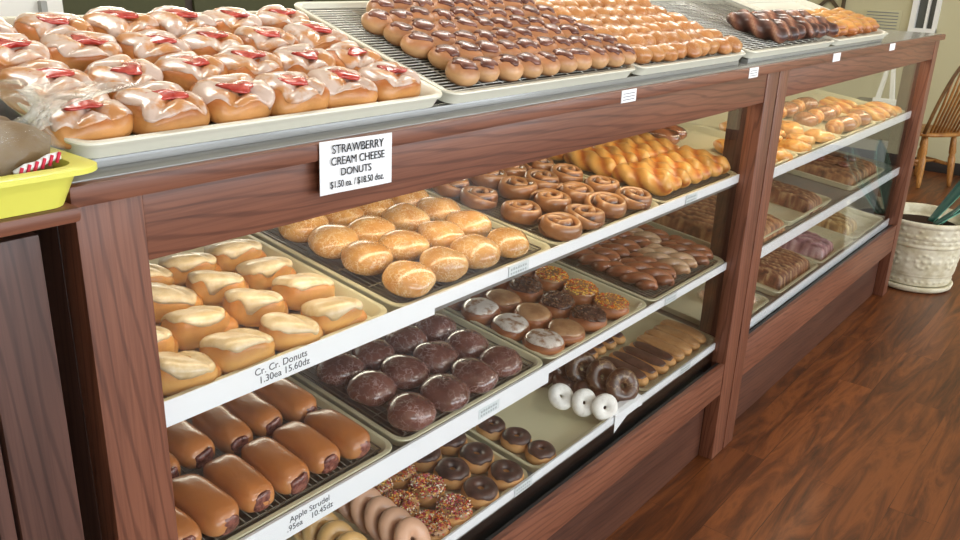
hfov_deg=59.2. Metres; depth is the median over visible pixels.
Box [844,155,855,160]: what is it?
cherry
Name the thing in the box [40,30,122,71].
donut
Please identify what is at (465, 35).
bun
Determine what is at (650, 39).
bun
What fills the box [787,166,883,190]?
sheet pan
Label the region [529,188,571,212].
cinnamon roll
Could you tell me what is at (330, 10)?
cooling rack
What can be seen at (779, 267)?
pastries
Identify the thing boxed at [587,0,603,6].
bun
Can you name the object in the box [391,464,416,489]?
ring
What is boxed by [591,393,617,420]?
donut
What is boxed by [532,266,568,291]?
donut
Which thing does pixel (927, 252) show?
plant pot
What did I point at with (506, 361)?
donut
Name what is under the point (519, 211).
cinnamon roll
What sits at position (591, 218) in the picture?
cinnamon roll
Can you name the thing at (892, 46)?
price card
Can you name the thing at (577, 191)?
cinnamon roll
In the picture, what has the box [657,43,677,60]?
bun
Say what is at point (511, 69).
donut
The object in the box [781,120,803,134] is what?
fritter
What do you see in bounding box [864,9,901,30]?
air vent
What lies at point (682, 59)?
cooling rack
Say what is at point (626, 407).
paper slip
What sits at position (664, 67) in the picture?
sheet pan
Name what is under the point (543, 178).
cinnamon roll
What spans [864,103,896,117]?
bar
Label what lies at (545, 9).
bun
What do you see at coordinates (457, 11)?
bun
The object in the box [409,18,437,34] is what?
bun
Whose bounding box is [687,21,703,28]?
bun
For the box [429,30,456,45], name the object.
bun
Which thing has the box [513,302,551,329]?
donut
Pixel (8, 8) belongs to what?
fridge
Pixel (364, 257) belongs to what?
donut
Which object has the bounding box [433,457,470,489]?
ring
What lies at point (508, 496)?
shelf
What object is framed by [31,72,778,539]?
display case
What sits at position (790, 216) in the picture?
sheet pan
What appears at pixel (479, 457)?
ring
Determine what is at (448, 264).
donut
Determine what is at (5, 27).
donut
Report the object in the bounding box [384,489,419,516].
donut
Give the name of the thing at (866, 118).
bun
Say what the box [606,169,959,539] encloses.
floor
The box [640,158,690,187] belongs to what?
golden twist
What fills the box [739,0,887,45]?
sheet pan
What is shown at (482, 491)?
donut
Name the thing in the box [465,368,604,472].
sheet pan
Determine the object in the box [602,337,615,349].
chocolate eclair
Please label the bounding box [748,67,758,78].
price card
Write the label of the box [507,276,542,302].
donut
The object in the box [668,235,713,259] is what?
iced twist
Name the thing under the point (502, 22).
bun
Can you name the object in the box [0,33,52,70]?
donut
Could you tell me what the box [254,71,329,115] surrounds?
donut
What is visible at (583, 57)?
bun
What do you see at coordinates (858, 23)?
golden braid
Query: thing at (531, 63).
bun
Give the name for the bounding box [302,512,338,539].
ring
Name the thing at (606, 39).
bun
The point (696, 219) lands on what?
cake
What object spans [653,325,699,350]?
maple eclair
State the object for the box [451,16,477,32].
bun
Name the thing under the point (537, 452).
ring
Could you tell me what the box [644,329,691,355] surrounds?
maple eclair
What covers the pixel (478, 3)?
bun
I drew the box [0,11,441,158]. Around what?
sheet pan
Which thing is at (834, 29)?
chocolate twist
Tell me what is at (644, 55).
bun
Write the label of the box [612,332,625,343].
chocolate eclair
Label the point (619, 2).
bun
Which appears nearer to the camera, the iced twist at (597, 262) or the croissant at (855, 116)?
the iced twist at (597, 262)
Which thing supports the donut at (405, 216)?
on the cooling rack at (278, 240)
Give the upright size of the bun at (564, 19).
0.043 m
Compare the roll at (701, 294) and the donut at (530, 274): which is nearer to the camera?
the donut at (530, 274)
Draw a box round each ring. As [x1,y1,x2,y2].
[293,530,302,539]
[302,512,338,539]
[317,520,353,539]
[336,531,367,539]
[338,501,353,523]
[350,487,381,534]
[364,496,395,539]
[374,477,393,495]
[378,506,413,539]
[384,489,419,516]
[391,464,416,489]
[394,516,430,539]
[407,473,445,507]
[413,448,441,471]
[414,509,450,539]
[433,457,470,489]
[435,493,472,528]
[439,433,467,455]
[458,442,493,473]
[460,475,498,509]
[476,415,505,440]
[488,459,523,490]
[500,427,531,452]
[525,440,555,464]
[540,371,554,387]
[552,373,573,389]
[553,364,566,376]
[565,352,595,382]
[572,380,594,403]
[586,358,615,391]
[594,390,606,408]
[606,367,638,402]
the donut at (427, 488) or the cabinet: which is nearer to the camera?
the cabinet
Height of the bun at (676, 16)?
0.040 m
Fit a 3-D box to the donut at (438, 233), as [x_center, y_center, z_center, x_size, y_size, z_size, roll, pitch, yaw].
[-0.075,-0.067,1.643,0.095,0.055,0.093,-16,27,-41]
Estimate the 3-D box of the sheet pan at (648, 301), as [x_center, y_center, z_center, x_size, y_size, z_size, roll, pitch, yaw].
[0.354,-0.069,2.490,0.596,0.095,0.456,17,25,36]
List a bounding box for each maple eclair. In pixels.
[636,334,684,361]
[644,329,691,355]
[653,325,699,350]
[660,319,705,343]
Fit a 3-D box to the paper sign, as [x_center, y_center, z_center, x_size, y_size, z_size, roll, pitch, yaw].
[-0.167,-0.145,1.148,0.004,0.078,0.136,17,23,36]
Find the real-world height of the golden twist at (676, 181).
0.061 m
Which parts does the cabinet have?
bead moulding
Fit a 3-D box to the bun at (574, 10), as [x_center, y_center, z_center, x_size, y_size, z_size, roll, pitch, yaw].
[0.213,-0.589,1.950,0.059,0.041,0.062,17,25,35]
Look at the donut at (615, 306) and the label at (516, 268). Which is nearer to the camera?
the label at (516, 268)
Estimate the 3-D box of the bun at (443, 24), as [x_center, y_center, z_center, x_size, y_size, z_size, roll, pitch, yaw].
[-0.065,-0.439,1.554,0.058,0.042,0.058,-6,22,-22]
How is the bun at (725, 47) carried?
on the cooling rack at (682, 59)
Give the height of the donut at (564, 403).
0.056 m
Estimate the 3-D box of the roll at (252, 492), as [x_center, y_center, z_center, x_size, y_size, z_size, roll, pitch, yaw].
[-0.374,0.329,1.308,0.128,0.055,0.062,19,26,38]
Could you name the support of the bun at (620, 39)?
on the cooling rack at (682, 59)
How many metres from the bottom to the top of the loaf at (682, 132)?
0.072 m
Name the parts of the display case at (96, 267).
panel, post, price rail, rail, price rail, price rail, rail, rail, kick panel, panel, post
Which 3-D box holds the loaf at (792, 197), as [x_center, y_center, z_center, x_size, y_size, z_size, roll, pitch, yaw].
[1.107,-0.305,3.228,0.368,0.094,0.140,17,25,36]
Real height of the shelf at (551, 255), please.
0.092 m
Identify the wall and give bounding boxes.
[809,0,959,163]
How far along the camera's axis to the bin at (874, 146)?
4.78 m
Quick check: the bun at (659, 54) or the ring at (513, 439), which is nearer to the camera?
the bun at (659, 54)
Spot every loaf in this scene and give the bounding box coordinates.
[648,128,679,143]
[666,125,686,139]
[769,179,822,214]
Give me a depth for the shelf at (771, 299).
3.03 m
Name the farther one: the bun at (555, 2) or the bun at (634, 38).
the bun at (555, 2)
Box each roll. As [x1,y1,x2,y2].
[167,420,214,468]
[169,452,180,477]
[172,474,238,536]
[175,506,201,539]
[191,405,252,453]
[203,453,274,512]
[222,392,282,436]
[241,437,309,494]
[253,378,316,422]
[272,421,339,473]
[304,409,370,458]
[433,179,468,196]
[459,186,497,209]
[469,170,506,189]
[497,175,537,199]
[500,199,541,224]
[503,164,526,176]
[523,158,553,170]
[523,169,561,188]
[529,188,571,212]
[537,212,582,241]
[550,163,582,182]
[555,181,593,203]
[564,204,604,229]
[584,175,619,192]
[584,191,626,218]
[615,186,651,209]
[699,290,703,299]
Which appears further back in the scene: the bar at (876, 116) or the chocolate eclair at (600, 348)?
the bar at (876, 116)
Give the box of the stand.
[872,69,896,105]
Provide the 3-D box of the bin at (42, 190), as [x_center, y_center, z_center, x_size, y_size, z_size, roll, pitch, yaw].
[-0.703,-0.052,0.715,0.356,0.041,0.626,17,25,36]
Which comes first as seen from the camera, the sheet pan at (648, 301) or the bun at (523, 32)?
the bun at (523, 32)
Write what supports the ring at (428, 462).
in the sheet pan at (497, 456)
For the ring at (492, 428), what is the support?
in the sheet pan at (534, 412)
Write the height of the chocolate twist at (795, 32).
0.076 m
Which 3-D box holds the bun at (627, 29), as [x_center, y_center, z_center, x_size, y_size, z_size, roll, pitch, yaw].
[0.335,-0.540,1.935,0.061,0.040,0.061,2,20,0]
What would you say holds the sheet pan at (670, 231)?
on the display case at (773, 339)
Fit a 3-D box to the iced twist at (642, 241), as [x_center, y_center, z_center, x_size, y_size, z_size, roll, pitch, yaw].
[0.440,-0.088,2.490,0.163,0.051,0.060,15,24,32]
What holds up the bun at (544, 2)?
on the cooling rack at (682, 59)
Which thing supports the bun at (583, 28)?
on the cooling rack at (330, 10)
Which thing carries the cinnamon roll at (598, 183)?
on the cooling rack at (499, 198)
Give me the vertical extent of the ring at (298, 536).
0.073 m
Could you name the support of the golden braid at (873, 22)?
in the sheet pan at (760, 4)
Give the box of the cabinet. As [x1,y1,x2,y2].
[0,202,84,539]
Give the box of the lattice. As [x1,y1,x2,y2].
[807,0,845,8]
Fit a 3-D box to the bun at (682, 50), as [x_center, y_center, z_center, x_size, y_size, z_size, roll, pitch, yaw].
[0.446,-0.503,1.933,0.052,0.037,0.056,9,21,18]
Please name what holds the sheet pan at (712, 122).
on the display case at (773, 339)
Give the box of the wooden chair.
[913,66,959,187]
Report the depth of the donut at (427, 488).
1.76 m
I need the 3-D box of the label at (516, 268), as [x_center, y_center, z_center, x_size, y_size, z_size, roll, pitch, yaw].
[0.074,-0.003,1.617,0.001,0.013,0.050,17,25,36]
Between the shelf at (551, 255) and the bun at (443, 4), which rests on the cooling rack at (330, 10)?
the bun at (443, 4)
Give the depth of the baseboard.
6.75 m
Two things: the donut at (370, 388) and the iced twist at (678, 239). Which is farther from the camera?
the iced twist at (678, 239)
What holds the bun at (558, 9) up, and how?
on the cooling rack at (682, 59)
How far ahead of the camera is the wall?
6.68 m
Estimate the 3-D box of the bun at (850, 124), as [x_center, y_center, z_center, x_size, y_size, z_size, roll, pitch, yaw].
[1.425,-0.572,3.316,0.099,0.063,0.095,-5,21,-19]
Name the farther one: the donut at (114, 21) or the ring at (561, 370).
the ring at (561, 370)
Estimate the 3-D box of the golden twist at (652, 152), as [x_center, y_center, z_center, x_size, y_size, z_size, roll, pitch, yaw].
[0.443,-0.343,2.422,0.162,0.060,0.064,19,26,39]
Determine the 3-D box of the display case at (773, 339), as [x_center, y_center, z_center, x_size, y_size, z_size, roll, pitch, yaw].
[1.109,-0.313,3.466,0.780,1.203,1.913,17,25,36]
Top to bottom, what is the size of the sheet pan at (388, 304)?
0.095 m
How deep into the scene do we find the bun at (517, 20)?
1.69 m
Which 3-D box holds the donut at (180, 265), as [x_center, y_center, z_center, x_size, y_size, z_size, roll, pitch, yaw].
[-0.487,-0.006,1.423,0.099,0.057,0.076,-15,26,-38]
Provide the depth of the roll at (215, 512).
1.23 m
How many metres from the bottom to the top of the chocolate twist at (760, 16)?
0.085 m
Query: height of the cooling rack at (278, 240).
0.083 m
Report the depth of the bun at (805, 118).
3.26 m
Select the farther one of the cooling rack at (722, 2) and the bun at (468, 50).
the cooling rack at (722, 2)
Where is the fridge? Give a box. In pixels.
[0,0,63,16]
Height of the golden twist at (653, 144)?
0.061 m
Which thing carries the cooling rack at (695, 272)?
in the sheet pan at (648, 301)
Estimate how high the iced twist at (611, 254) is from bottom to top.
0.052 m
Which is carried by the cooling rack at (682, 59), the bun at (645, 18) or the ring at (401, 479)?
the bun at (645, 18)
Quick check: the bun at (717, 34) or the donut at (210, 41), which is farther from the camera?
the bun at (717, 34)
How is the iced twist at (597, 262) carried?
on the cooling rack at (695, 272)
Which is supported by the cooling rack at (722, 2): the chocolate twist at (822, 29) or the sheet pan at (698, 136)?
the chocolate twist at (822, 29)
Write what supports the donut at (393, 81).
in the sheet pan at (89, 149)
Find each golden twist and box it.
[549,154,563,160]
[563,149,616,177]
[581,147,626,164]
[592,144,637,162]
[604,141,649,161]
[612,163,673,195]
[614,138,659,156]
[627,135,669,152]
[627,162,681,190]
[639,132,679,149]
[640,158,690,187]
[649,155,702,183]
[657,152,711,179]
[667,149,722,176]
[679,145,730,174]
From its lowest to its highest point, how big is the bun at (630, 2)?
0.037 m
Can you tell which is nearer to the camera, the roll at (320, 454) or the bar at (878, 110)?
the roll at (320, 454)
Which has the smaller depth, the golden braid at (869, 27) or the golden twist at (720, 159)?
the golden twist at (720, 159)
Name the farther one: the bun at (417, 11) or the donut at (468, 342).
the donut at (468, 342)
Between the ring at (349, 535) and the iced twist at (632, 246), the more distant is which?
the iced twist at (632, 246)
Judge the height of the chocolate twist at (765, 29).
0.082 m
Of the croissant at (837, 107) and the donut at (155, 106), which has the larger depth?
the croissant at (837, 107)
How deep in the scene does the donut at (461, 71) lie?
1.36 m
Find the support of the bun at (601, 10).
on the cooling rack at (682, 59)
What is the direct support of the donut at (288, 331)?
in the sheet pan at (373, 309)
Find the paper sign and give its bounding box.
[319,132,391,195]
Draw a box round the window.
[907,0,942,32]
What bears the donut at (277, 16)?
in the sheet pan at (89, 149)
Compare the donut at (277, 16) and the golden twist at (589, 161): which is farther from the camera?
the golden twist at (589, 161)
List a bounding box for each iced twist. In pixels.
[566,248,610,271]
[587,244,620,260]
[598,239,629,258]
[606,261,657,290]
[608,235,640,252]
[618,231,651,247]
[619,258,674,285]
[629,227,661,243]
[629,252,676,278]
[637,247,690,274]
[638,224,668,241]
[647,243,697,267]
[660,240,709,265]
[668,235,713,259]
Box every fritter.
[713,139,724,153]
[719,121,726,131]
[776,146,792,161]
[778,139,811,153]
[780,130,786,138]
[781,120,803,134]
[786,133,815,145]
[804,129,834,142]
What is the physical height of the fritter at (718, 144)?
0.049 m
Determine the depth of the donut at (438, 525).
1.68 m
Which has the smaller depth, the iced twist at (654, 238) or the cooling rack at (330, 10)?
the cooling rack at (330, 10)
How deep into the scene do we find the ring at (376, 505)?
1.62 m
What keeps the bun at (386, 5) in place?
on the sheet pan at (448, 96)
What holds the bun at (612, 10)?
on the cooling rack at (682, 59)
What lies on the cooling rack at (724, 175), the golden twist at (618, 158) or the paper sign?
the golden twist at (618, 158)
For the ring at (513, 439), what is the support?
in the sheet pan at (534, 412)
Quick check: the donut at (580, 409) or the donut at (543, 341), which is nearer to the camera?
the donut at (543, 341)
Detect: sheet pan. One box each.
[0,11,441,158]
[149,235,386,400]
[180,376,391,539]
[250,195,549,311]
[290,309,542,446]
[294,1,634,103]
[333,434,527,539]
[425,176,658,247]
[443,262,645,363]
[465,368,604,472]
[552,160,736,204]
[554,255,723,305]
[597,311,714,394]
[631,50,745,74]
[646,220,787,247]
[649,0,833,58]
[660,282,768,325]
[676,122,797,166]
[689,112,840,157]
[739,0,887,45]
[756,260,817,296]
[767,193,830,225]
[782,99,875,140]
[782,226,852,265]
[785,89,904,125]
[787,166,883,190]
[815,206,882,241]
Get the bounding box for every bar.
[818,99,851,113]
[824,96,857,107]
[849,108,885,122]
[855,105,890,119]
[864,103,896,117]
[868,101,901,113]
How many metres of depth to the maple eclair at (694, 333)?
2.61 m
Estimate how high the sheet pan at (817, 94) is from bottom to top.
0.095 m
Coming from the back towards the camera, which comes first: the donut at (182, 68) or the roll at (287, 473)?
the roll at (287, 473)
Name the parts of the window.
pane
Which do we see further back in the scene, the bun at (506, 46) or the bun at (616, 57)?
the bun at (616, 57)
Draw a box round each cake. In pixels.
[653,195,785,242]
[780,231,833,260]
[795,151,876,185]
[816,212,856,235]
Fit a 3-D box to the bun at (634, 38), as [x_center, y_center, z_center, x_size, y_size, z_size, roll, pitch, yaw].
[0.340,-0.502,1.872,0.063,0.042,0.062,-10,23,-31]
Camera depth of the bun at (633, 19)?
2.03 m
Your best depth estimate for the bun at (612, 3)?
2.12 m
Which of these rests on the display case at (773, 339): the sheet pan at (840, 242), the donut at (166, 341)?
the sheet pan at (840, 242)
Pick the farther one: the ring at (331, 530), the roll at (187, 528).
the ring at (331, 530)
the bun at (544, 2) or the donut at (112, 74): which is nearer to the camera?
the donut at (112, 74)
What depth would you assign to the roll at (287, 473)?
1.33 m
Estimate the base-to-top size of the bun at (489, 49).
0.044 m
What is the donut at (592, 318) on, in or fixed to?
in the sheet pan at (636, 305)
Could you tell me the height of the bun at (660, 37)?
0.041 m
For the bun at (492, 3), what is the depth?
1.78 m
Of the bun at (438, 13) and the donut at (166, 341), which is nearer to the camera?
the donut at (166, 341)
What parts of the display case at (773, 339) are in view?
post, kick panel, price rail, rail, rail, price rail, price rail, rail, panel, post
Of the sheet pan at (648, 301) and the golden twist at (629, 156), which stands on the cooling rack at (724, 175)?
the golden twist at (629, 156)
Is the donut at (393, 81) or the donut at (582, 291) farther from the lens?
the donut at (582, 291)
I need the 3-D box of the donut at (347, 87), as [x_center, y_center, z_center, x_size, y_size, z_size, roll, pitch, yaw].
[-0.202,-0.262,1.218,0.099,0.057,0.090,-12,24,-33]
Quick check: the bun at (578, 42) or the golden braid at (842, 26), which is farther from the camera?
the golden braid at (842, 26)
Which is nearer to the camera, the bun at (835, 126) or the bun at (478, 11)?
the bun at (478, 11)
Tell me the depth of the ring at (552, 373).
2.24 m
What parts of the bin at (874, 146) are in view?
lid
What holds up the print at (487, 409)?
attached to the display case at (96, 267)
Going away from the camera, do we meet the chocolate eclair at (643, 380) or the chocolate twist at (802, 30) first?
the chocolate eclair at (643, 380)
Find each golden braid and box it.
[805,9,848,36]
[812,10,858,35]
[814,7,865,33]
[831,7,879,31]
[833,10,872,33]
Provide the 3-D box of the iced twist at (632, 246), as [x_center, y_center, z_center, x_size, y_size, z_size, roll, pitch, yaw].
[0.398,-0.077,2.452,0.158,0.050,0.058,15,24,32]
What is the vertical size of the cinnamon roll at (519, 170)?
0.044 m
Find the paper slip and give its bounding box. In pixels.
[613,394,642,431]
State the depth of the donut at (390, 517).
1.60 m
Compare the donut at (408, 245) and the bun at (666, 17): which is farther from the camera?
the bun at (666, 17)
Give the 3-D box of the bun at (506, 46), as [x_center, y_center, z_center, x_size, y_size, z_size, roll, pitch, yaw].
[0.048,-0.400,1.548,0.058,0.042,0.056,-8,22,-25]
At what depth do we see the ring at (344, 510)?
1.64 m
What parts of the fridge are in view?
handle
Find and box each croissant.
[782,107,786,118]
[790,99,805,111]
[808,109,823,124]
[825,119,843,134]
[826,103,841,116]
[845,113,860,127]
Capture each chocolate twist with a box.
[726,12,788,43]
[737,9,791,39]
[751,10,805,39]
[753,13,798,41]
[768,10,814,38]
[772,9,818,37]
[784,10,829,35]
[786,11,825,37]
[797,9,838,36]
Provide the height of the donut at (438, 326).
0.056 m
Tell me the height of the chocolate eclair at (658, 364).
0.046 m
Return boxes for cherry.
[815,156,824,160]
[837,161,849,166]
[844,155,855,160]
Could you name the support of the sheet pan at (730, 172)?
on the display case at (96, 267)
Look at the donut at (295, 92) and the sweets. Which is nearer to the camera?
the sweets
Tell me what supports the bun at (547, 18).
on the cooling rack at (330, 10)
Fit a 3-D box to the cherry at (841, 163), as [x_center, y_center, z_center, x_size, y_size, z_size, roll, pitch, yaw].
[1.537,-0.448,3.580,0.049,0.023,0.059,13,22,27]
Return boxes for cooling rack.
[180,406,380,539]
[261,227,540,302]
[300,322,533,436]
[304,7,625,90]
[426,178,650,241]
[553,160,729,200]
[558,258,716,297]
[634,53,734,65]
[650,0,827,50]
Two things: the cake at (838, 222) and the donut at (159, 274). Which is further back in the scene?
the cake at (838, 222)
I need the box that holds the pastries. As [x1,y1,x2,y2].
[757,247,809,290]
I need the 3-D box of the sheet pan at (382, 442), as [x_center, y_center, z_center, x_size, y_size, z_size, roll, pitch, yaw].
[-0.515,0.268,1.475,0.596,0.095,0.452,17,25,36]
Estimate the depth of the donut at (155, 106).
0.97 m
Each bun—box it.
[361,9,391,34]
[366,0,394,11]
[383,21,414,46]
[388,8,413,23]
[389,0,412,9]
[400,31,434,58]
[406,6,434,22]
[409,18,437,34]
[411,0,434,12]
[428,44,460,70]
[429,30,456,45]
[431,0,455,9]
[431,8,454,20]
[433,19,458,32]
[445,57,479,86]
[449,6,474,19]
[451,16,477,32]
[451,40,482,59]
[452,30,477,43]
[453,0,472,8]
[468,6,491,18]
[470,0,488,8]
[471,56,499,82]
[472,16,494,30]
[473,29,498,42]
[475,40,501,57]
[485,0,505,8]
[486,7,507,18]
[489,17,512,29]
[491,27,516,41]
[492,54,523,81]
[495,39,520,55]
[502,0,522,7]
[503,6,524,17]
[507,15,530,27]
[511,26,534,39]
[513,37,540,54]
[516,52,542,78]
[519,5,540,17]
[521,0,535,6]
[524,25,549,38]
[526,16,544,26]
[533,36,557,51]
[534,0,553,6]
[535,4,556,16]
[535,51,560,75]
[537,13,560,25]
[541,23,564,37]
[548,0,564,6]
[549,48,577,72]
[551,5,571,15]
[552,36,574,49]
[557,14,576,24]
[559,24,579,37]
[562,0,578,7]
[566,5,585,17]
[567,48,591,70]
[568,35,587,48]
[570,15,591,24]
[572,23,595,35]
[575,0,590,7]
[579,6,599,17]
[579,33,602,47]
[583,16,603,25]
[584,45,608,68]
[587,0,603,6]
[590,24,612,35]
[591,6,609,14]
[595,14,619,24]
[596,33,617,47]
[599,0,616,6]
[602,24,624,35]
[603,45,624,67]
[604,6,624,16]
[613,15,630,25]
[614,35,630,44]
[614,43,636,64]
[615,0,627,5]
[615,5,635,14]
[615,24,637,34]
[622,14,643,23]
[623,33,647,45]
[624,0,638,5]
[628,5,646,14]
[629,44,652,63]
[630,24,650,32]
[636,14,655,22]
[636,33,655,43]
[637,0,651,5]
[639,22,661,31]
[642,6,656,14]
[644,44,665,61]
[646,31,668,44]
[647,14,664,22]
[648,5,666,13]
[651,21,671,30]
[655,13,674,21]
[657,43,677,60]
[661,31,682,41]
[663,20,682,29]
[666,12,687,21]
[667,41,686,58]
[672,29,690,40]
[675,21,693,29]
[680,40,702,57]
[684,29,703,38]
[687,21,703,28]
[690,39,710,56]
[694,28,713,37]
[698,37,719,54]
[707,28,722,37]
[710,38,731,53]
[723,35,742,52]
[784,101,798,117]
[793,111,818,127]
[797,97,818,110]
[814,106,836,121]
[833,116,856,132]
[850,109,871,125]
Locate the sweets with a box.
[0,83,107,176]
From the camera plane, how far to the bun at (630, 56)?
1.74 m
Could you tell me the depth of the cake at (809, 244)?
3.47 m
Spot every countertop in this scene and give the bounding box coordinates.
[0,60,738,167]
[12,30,945,207]
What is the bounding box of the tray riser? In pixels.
[741,38,882,62]
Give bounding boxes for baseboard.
[913,157,959,175]
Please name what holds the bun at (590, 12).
on the cooling rack at (682, 59)
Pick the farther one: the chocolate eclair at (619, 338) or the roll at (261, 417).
the chocolate eclair at (619, 338)
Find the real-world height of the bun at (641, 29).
0.039 m
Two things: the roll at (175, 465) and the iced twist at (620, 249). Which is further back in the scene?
the iced twist at (620, 249)
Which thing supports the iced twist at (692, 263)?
on the cooling rack at (695, 272)
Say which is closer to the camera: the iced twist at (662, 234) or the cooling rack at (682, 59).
the cooling rack at (682, 59)
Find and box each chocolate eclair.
[586,348,597,358]
[593,343,605,354]
[600,356,648,386]
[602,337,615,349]
[609,351,657,379]
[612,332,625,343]
[619,346,668,373]
[629,341,675,367]
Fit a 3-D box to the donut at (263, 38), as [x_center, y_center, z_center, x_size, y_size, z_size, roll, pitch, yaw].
[-0.329,-0.346,1.304,0.090,0.056,0.106,20,26,40]
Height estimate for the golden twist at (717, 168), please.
0.064 m
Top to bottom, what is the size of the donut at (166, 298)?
0.061 m
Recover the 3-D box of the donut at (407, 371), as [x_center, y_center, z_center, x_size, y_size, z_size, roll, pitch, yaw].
[-0.149,0.200,1.657,0.101,0.055,0.093,10,22,22]
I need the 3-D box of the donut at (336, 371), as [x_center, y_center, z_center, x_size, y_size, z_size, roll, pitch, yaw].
[-0.271,0.192,1.635,0.095,0.057,0.093,13,22,27]
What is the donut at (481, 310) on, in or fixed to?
in the sheet pan at (636, 305)
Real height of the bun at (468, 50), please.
0.046 m
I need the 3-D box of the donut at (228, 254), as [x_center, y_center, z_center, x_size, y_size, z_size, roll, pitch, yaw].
[-0.430,-0.029,1.488,0.103,0.059,0.080,-16,27,-41]
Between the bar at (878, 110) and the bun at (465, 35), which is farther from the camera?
the bar at (878, 110)
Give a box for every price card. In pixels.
[621,88,636,102]
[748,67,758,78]
[832,53,840,61]
[889,43,895,50]
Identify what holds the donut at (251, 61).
in the sheet pan at (89, 149)
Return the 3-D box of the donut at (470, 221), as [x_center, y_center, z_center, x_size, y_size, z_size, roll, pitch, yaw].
[-0.026,-0.091,1.713,0.095,0.056,0.095,10,21,20]
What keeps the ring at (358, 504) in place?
in the sheet pan at (497, 456)
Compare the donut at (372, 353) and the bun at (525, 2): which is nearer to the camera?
the donut at (372, 353)
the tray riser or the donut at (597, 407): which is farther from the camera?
the tray riser
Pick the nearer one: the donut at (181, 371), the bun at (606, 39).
the donut at (181, 371)
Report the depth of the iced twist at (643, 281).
2.22 m
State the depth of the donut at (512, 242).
1.63 m
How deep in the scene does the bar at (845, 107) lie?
3.65 m
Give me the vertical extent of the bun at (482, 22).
0.045 m
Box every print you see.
[481,403,496,416]
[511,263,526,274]
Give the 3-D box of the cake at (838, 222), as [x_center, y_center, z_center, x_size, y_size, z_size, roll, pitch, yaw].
[1.506,-0.255,3.881,0.398,0.100,0.200,16,24,34]
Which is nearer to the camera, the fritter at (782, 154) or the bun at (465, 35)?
the bun at (465, 35)
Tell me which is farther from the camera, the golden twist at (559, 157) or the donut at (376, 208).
the golden twist at (559, 157)
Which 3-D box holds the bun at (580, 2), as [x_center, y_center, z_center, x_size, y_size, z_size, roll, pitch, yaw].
[0.243,-0.644,2.059,0.063,0.039,0.060,-11,24,-32]
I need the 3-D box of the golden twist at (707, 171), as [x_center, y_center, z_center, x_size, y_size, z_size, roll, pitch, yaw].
[0.562,-0.289,2.337,0.167,0.062,0.066,17,25,35]
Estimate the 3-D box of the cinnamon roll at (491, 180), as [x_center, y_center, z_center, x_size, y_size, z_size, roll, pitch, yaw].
[0.020,-0.224,2.034,0.092,0.049,0.099,10,21,21]
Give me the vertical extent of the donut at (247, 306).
0.062 m
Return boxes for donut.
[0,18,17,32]
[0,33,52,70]
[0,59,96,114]
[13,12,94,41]
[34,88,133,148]
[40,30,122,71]
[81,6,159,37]
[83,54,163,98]
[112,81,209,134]
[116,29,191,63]
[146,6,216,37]
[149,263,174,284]
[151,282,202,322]
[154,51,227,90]
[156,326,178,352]
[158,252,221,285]
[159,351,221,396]
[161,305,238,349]
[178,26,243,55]
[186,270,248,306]
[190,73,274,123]
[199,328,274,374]
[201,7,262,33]
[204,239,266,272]
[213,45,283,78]
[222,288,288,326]
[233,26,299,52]
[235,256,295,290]
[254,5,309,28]
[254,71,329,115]
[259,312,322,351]
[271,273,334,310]
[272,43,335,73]
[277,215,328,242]
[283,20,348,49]
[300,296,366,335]
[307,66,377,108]
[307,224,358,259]
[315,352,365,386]
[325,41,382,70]
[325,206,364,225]
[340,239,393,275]
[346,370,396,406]
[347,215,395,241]
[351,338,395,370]
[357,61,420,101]
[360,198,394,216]
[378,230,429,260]
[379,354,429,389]
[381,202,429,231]
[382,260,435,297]
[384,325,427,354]
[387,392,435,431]
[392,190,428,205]
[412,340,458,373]
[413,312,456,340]
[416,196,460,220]
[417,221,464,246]
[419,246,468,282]
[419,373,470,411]
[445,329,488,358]
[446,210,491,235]
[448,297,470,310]
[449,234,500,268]
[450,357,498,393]
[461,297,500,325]
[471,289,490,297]
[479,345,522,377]
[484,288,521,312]
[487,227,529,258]
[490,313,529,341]
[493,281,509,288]
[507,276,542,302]
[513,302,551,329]
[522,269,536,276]
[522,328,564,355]
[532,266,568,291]
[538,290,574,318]
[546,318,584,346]
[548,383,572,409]
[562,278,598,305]
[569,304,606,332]
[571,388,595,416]
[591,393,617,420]
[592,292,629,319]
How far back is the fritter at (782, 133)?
3.04 m
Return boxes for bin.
[0,147,97,218]
[838,97,890,214]
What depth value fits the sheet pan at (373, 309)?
1.42 m
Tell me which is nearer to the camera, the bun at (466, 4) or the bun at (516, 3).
the bun at (466, 4)
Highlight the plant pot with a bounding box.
[888,181,959,293]
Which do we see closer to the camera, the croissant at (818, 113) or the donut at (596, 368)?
the donut at (596, 368)
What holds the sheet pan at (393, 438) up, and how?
on the display case at (96, 267)
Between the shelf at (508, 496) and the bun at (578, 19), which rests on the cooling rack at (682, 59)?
the bun at (578, 19)
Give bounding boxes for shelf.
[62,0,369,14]
[386,261,724,455]
[387,183,736,312]
[456,351,712,539]
[656,220,884,329]
[762,150,896,245]
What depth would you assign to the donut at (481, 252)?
1.56 m
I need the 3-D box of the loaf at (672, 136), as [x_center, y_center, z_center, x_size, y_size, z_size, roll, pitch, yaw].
[0.547,-0.450,2.776,0.220,0.069,0.074,6,20,10]
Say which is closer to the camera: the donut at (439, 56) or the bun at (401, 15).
the donut at (439, 56)
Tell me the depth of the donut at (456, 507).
1.72 m
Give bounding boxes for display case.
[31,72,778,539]
[656,41,939,447]
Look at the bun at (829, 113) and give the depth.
3.42 m
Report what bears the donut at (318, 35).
in the sheet pan at (89, 149)

